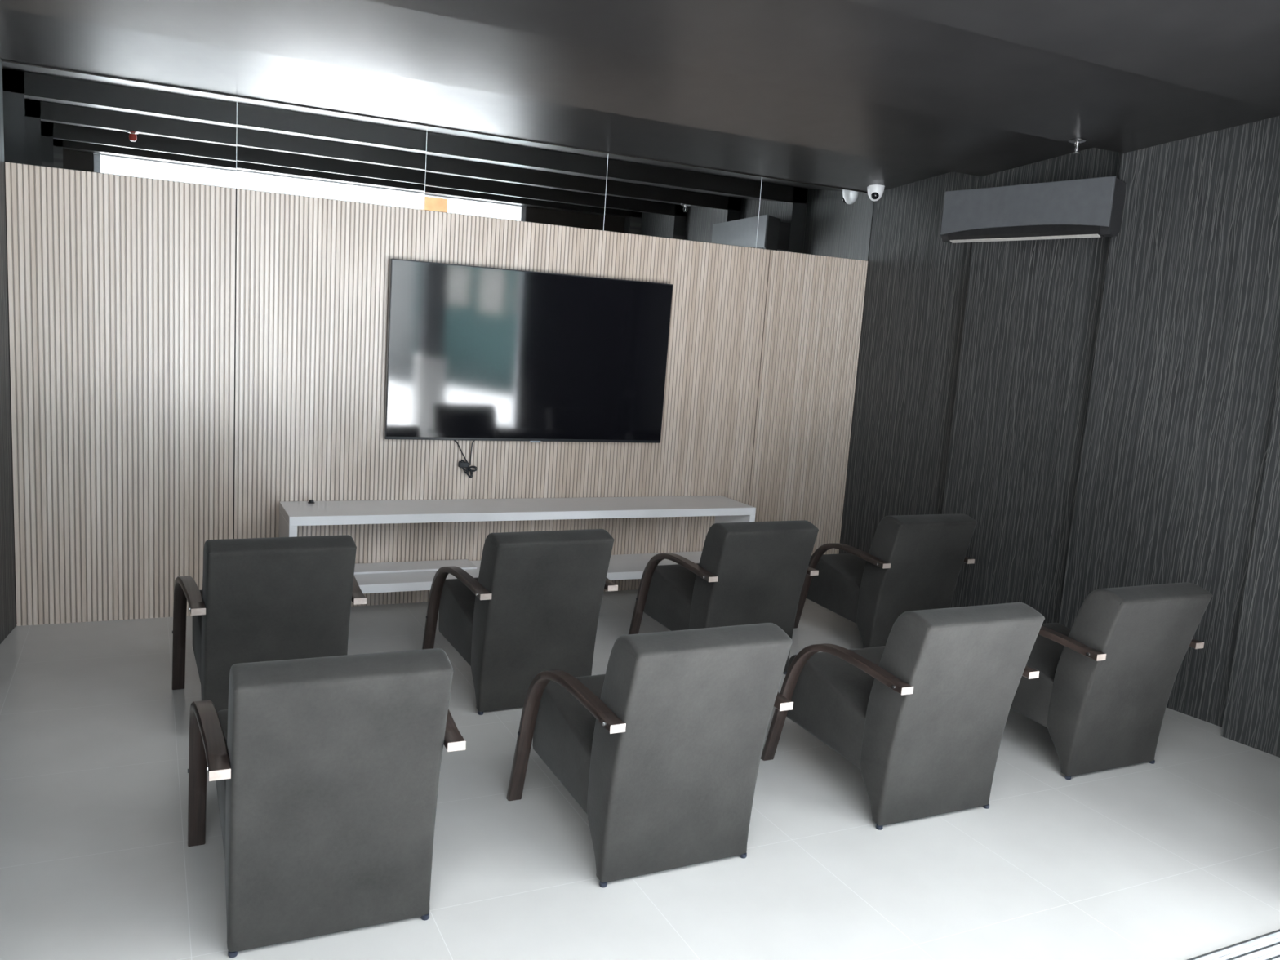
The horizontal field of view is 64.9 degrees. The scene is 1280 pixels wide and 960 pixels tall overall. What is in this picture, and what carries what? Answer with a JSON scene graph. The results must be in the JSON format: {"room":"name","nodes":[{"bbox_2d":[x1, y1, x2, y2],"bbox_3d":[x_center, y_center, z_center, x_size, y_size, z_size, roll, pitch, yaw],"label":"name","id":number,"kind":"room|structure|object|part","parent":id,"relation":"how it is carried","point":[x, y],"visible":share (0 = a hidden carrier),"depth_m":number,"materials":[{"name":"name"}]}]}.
{"room":"screening room","nodes":[
{"label":"screening room","id":0,"kind":"room"},
{"bbox_2d":[0,57,16,644],"bbox_3d":[-2.204,-0.353,2.807,0.350,2.800,3.950,0,10,-26],"label":"wall","id":1,"kind":"structure","parent":0,"point":[7,589],"depth_m":4.59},
{"bbox_2d":[1,60,874,624],"bbox_3d":[-0.770,-0.757,5.801,5.548,2.900,0.166,0,10,-26],"label":"wall","id":2,"kind":"structure","parent":0,"point":[2,60],"depth_m":5.06,"materials":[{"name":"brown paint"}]},
{"bbox_2d":[2,61,237,188],"bbox_3d":[-2.412,-1.647,4.715,0.970,0.430,0.027,0,10,-26],"label":"mirror panel","id":3,"kind":"object","parent":2,"relation":"attached to","point":[55,118],"visible":1,"depth_m":4.69,"materials":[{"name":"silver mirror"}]},
{"bbox_2d":[4,162,235,626],"bbox_3d":[-2.501,-0.367,4.908,0.964,2.161,0.033,0,10,-26],"label":"panel","id":4,"kind":"object","parent":2,"relation":"attached to","point":[122,288],"visible":0.94,"depth_m":4.87,"materials":[{"name":"brown wood"}]},
{"bbox_2d":[236,97,427,209],"bbox_3d":[-1.558,-1.652,5.134,0.931,0.430,0.027,0,10,-26],"label":"mirror panel","id":5,"kind":"object","parent":2,"relation":"attached to","point":[282,148],"visible":1,"depth_m":5.11,"materials":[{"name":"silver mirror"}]},
{"bbox_2d":[233,188,769,606],"bbox_3d":[-0.663,-0.377,5.811,3.119,2.161,0.033,0,10,-26],"label":"panel","id":6,"kind":"object","parent":2,"relation":"attached to","point":[313,273],"visible":0.59,"depth_m":5.55,"materials":[{"name":"brown wood"}]},
{"bbox_2d":[453,440,477,478],"bbox_3d":[-0.985,-0.120,5.662,0.142,0.217,0.036,0,10,-26],"label":"power cable","id":7,"kind":"object","parent":6,"relation":"attached to","point":[463,464],"visible":1,"depth_m":5.66,"materials":[{"name":"black plastic"}]},
{"bbox_2d":[279,495,755,593],"bbox_3d":[-0.608,0.341,5.718,2.693,0.408,0.410,0,10,-26],"label":"tv console","id":8,"kind":"object","parent":6,"relation":"attached to","point":[292,514],"visible":0.49,"depth_m":5.51,"materials":[{"name":"white laminate"}]},
{"bbox_2d":[307,499,315,503],"bbox_3d":[-1.729,0.113,5.291,0.036,0.016,0.036,0,10,-26],"label":"cable gland","id":9,"kind":"object","parent":8,"relation":"on","point":[311,501],"visible":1,"depth_m":5.28,"materials":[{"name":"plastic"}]},
{"bbox_2d":[354,559,476,574],"bbox_3d":[-1.381,0.477,5.484,0.960,0.011,0.189,0,10,-26],"label":"board","id":10,"kind":"object","parent":8,"relation":"on","point":[417,566],"visible":0.56,"depth_m":5.52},
{"bbox_2d":[383,258,672,443],"bbox_3d":[-0.599,-0.693,5.724,1.667,0.961,0.074,0,10,-26],"label":"television","id":11,"kind":"object","parent":6,"relation":"attached to","point":[474,353],"visible":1,"depth_m":5.66,"materials":[{"name":"black glass"}]},
{"bbox_2d":[424,126,608,230],"bbox_3d":[-0.670,-1.656,5.571,1.045,0.430,0.027,0,10,-26],"label":"mirror panel","id":12,"kind":"object","parent":2,"relation":"attached to","point":[468,173],"visible":1,"depth_m":5.54,"materials":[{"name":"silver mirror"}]},
{"bbox_2d":[602,153,762,248],"bbox_3d":[0.267,-1.661,6.031,1.042,0.430,0.027,0,10,-26],"label":"mirror panel","id":13,"kind":"object","parent":2,"relation":"attached to","point":[644,197],"visible":1,"depth_m":6.01,"materials":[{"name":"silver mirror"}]},
{"bbox_2d":[747,249,867,555],"bbox_3d":[1.086,-0.386,6.671,0.767,2.161,0.033,0,10,-26],"label":"panel","id":14,"kind":"object","parent":2,"relation":"attached to","point":[814,306],"visible":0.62,"depth_m":6.62,"materials":[{"name":"brown wood"}]},
{"bbox_2d":[755,177,874,261],"bbox_3d":[1.128,-1.665,6.455,0.874,0.430,0.026,0,10,-26],"label":"mirror panel","id":15,"kind":"object","parent":2,"relation":"attached to","point":[796,217],"visible":0.86,"depth_m":6.43,"materials":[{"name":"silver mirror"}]},
{"bbox_2d":[0,589,1279,959],"bbox_3d":[0.074,1.082,4.251,5.500,0.150,4.250,0,10,-26],"label":"floor","id":16,"kind":"structure","parent":0,"point":[1176,856],"depth_m":3.18,"materials":[{"name":"tile"}]},
{"bbox_2d":[171,534,366,712],"bbox_3d":[-1.469,0.547,3.979,0.665,0.776,0.756,-1,10,-28],"label":"armchair","id":17,"kind":"object","parent":16,"relation":"on","point":[274,598],"visible":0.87,"depth_m":3.68,"materials":[{"name":"grey fabric"}]},
{"bbox_3d":[-1.747,0.650,3.876,0.056,0.565,0.714,-1,10,-30],"label":"arm","id":18,"kind":"part","parent":17,"relation":"part of"},
{"bbox_3d":[-1.531,0.617,4.099,0.505,0.272,0.498,-1,10,-28],"label":"seat","id":19,"kind":"part","parent":17,"relation":"part of","materials":[{"name":"grey fabric"}]},
{"bbox_3d":[-1.225,0.645,4.152,0.056,0.565,0.714,0,10,-26],"label":"arm","id":20,"kind":"part","parent":17,"relation":"part of"},
{"bbox_2d":[187,648,466,958],"bbox_3d":[-0.876,0.770,2.776,0.665,0.776,0.756,0,10,-26],"label":"armchair","id":21,"kind":"object","parent":16,"relation":"on","point":[326,771],"visible":1,"depth_m":2.51,"materials":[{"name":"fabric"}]},
{"bbox_3d":[-1.159,0.872,2.683,0.056,0.565,0.714,-1,10,-28],"label":"arm","id":22,"kind":"part","parent":21,"relation":"part of"},
{"bbox_3d":[-0.934,0.841,2.897,0.505,0.272,0.498,0,10,-26],"label":"seat","id":23,"kind":"part","parent":21,"relation":"part of","materials":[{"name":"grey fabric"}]},
{"bbox_3d":[-0.626,0.870,2.939,0.056,0.565,0.714,0,9,-23],"label":"arm","id":24,"kind":"part","parent":21,"relation":"part of"},
{"bbox_2d":[422,528,617,715],"bbox_3d":[-0.528,0.545,4.420,0.665,0.776,0.756,-1,10,-28],"label":"armchair","id":25,"kind":"object","parent":16,"relation":"on","point":[533,605],"visible":0.94,"depth_m":4.16,"materials":[{"name":"fabric"}]},
{"bbox_3d":[-0.805,0.649,4.315,0.056,0.565,0.714,-1,10,-30],"label":"arm","id":26,"kind":"part","parent":25,"relation":"part of"},
{"bbox_3d":[-0.591,0.616,4.539,0.505,0.272,0.498,-1,10,-28],"label":"seat","id":27,"kind":"part","parent":25,"relation":"part of","materials":[{"name":"grey fabric"}]},
{"bbox_3d":[-0.284,0.643,4.594,0.056,0.565,0.714,0,10,-26],"label":"arm","id":28,"kind":"part","parent":25,"relation":"part of"},
{"bbox_2d":[506,622,793,887],"bbox_3d":[0.030,0.768,3.207,0.665,0.776,0.756,0,10,-27],"label":"armchair","id":29,"kind":"object","parent":16,"relation":"on","point":[660,751],"visible":1,"depth_m":2.95,"materials":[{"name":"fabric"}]},
{"bbox_3d":[-0.250,0.870,3.108,0.056,0.565,0.714,-1,10,-29],"label":"arm","id":30,"kind":"part","parent":29,"relation":"part of"},
{"bbox_3d":[-0.030,0.838,3.327,0.505,0.272,0.498,0,10,-27],"label":"seat","id":31,"kind":"part","parent":29,"relation":"part of","materials":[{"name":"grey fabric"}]},
{"bbox_3d":[0.277,0.866,3.375,0.056,0.565,0.714,0,9,-25],"label":"arm","id":32,"kind":"part","parent":29,"relation":"part of"},
{"bbox_2d":[628,520,818,674],"bbox_3d":[0.416,0.530,4.955,0.665,0.776,0.756,-1,10,-27],"label":"armchair","id":33,"kind":"object","parent":16,"relation":"on","point":[751,572],"visible":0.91,"depth_m":4.68,"materials":[{"name":"fabric"}]},
{"bbox_3d":[0.355,0.600,5.075,0.505,0.272,0.498,-1,10,-27],"label":"seat","id":34,"kind":"part","parent":33,"relation":"part of","materials":[{"name":"grey fabric"}]},
{"bbox_3d":[0.137,0.633,4.855,0.056,0.565,0.714,-1,10,-30],"label":"arm","id":35,"kind":"part","parent":33,"relation":"part of"},
{"bbox_3d":[0.527,0.564,4.743,0.510,0.764,0.272,-1,10,-27],"label":"backrest","id":36,"kind":"part","parent":33,"relation":"part of","materials":[{"name":"grey fabric"}]},
{"bbox_3d":[0.662,0.628,5.126,0.056,0.565,0.714,0,9,-25],"label":"arm","id":37,"kind":"part","parent":33,"relation":"part of"},
{"bbox_2d":[793,513,977,648],"bbox_3d":[1.330,0.515,5.470,0.665,0.776,0.756,0,10,-26],"label":"armchair","id":38,"kind":"object","parent":16,"relation":"on","point":[913,562],"visible":0.81,"depth_m":5.20,"materials":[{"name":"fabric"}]},
{"bbox_3d":[1.271,0.586,5.591,0.505,0.272,0.498,0,10,-26],"label":"seat","id":39,"kind":"part","parent":38,"relation":"part of","materials":[{"name":"grey fabric"}]},
{"bbox_3d":[1.048,0.617,5.375,0.056,0.565,0.714,-1,10,-28],"label":"arm","id":40,"kind":"part","parent":38,"relation":"part of"},
{"bbox_3d":[1.435,0.549,5.256,0.510,0.764,0.272,0,10,-26],"label":"backrest","id":41,"kind":"part","parent":38,"relation":"part of","materials":[{"name":"grey fabric"}]},
{"bbox_3d":[1.578,0.614,5.636,0.056,0.565,0.714,0,9,-24],"label":"arm","id":42,"kind":"part","parent":38,"relation":"part of"},
{"bbox_2d":[760,602,1044,830],"bbox_3d":[0.955,0.762,3.670,0.665,0.776,0.756,0,10,-26],"label":"armchair","id":43,"kind":"object","parent":16,"relation":"on","point":[922,714],"visible":0.96,"depth_m":3.42,"materials":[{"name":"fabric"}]},
{"bbox_3d":[0.895,0.832,3.791,0.505,0.272,0.498,0,10,-26],"label":"seat","id":44,"kind":"part","parent":43,"relation":"part of","materials":[{"name":"grey fabric"}]},
{"bbox_3d":[0.673,0.864,3.575,0.056,0.565,0.714,-1,10,-28],"label":"arm","id":45,"kind":"part","parent":43,"relation":"part of"},
{"bbox_3d":[1.060,0.795,3.455,0.510,0.764,0.272,0,10,-26],"label":"backrest","id":46,"kind":"part","parent":43,"relation":"part of","materials":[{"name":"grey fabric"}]},
{"bbox_3d":[1.203,0.861,3.836,0.056,0.565,0.714,0,9,-24],"label":"arm","id":47,"kind":"part","parent":43,"relation":"part of"},
{"bbox_2d":[1010,582,1212,780],"bbox_3d":[1.811,0.744,4.179,0.665,0.776,0.756,0,10,-26],"label":"armchair","id":48,"kind":"object","parent":16,"relation":"on","point":[1101,691],"visible":0.83,"depth_m":3.91,"materials":[{"name":"fabric"}]},
{"bbox_3d":[1.752,0.814,4.300,0.505,0.272,0.498,0,10,-26],"label":"seat","id":49,"kind":"part","parent":48,"relation":"part of","materials":[{"name":"grey fabric"}]},
{"bbox_3d":[1.529,0.846,4.084,0.056,0.565,0.714,-1,10,-28],"label":"arm","id":50,"kind":"part","parent":48,"relation":"part of"},
{"bbox_3d":[2.059,0.843,4.344,0.056,0.565,0.714,0,9,-24],"label":"arm","id":51,"kind":"part","parent":48,"relation":"part of"},
{"bbox_2d":[0,0,1279,191],"bbox_3d":[0.188,-1.737,3.841,5.548,0.350,4.150,0,10,-26],"label":"ceiling","id":52,"kind":"structure","parent":0,"point":[853,95],"depth_m":4.06,"materials":[{"name":"black paint"}]},
{"bbox_2d":[866,184,884,201],"bbox_3d":[1.508,-1.837,6.450,0.114,0.096,0.114,0,10,-26],"label":"security camera","id":53,"kind":"object","parent":52,"relation":"attached to","point":[875,192],"visible":1,"depth_m":6.41,"materials":[{"name":"white plastic"}]},
{"bbox_2d":[1068,138,1087,154],"bbox_3d":[2.054,-1.567,4.729,0.084,0.062,0.084,11,11,40],"label":"sprinkler","id":54,"kind":"object","parent":52,"relation":"attached to","point":[1077,141],"visible":1,"depth_m":4.72,"materials":[{"name":"metal"}]},
{"bbox_2d":[839,115,1279,757],"bbox_3d":[2.479,-0.377,5.108,0.350,2.800,3.950,0,10,-26],"label":"wall","id":55,"kind":"structure","parent":0,"point":[1104,411],"depth_m":5.06,"materials":[{"name":"black wood"}]},
{"bbox_2d":[940,176,1126,243],"bbox_3d":[2.095,-1.415,5.362,0.226,0.284,1.031,-2,10,-33],"label":"air conditioner","id":56,"kind":"object","parent":55,"relation":"attached to","point":[1090,207],"visible":1,"depth_m":5.22,"materials":[{"name":"plastic"}]},
{"bbox_2d":[947,224,1104,240],"bbox_3d":[2.022,-1.309,5.335,0.051,0.065,0.931,-2,10,-33],"label":"outlet","id":57,"kind":"object","parent":56,"relation":"attached to","point":[956,232],"depth_m":5.31,"materials":[{"name":"black plastic"}]},
{"bbox_3d":[1.034,-0.229,2.136,5.548,3.200,0.140,0,10,-26],"label":"wall","id":58,"kind":"structure","parent":0,"visible":0},
{"bbox_2d":[1186,928,1279,959],"bbox_3d":[0.644,0.012,2.005,3.650,2.710,0.150,0,10,-26],"label":"door","id":59,"kind":"structure","parent":58,"relation":"in","point":[1266,946],"depth_m":2.82,"materials":[{"name":"metal"}]}
]}

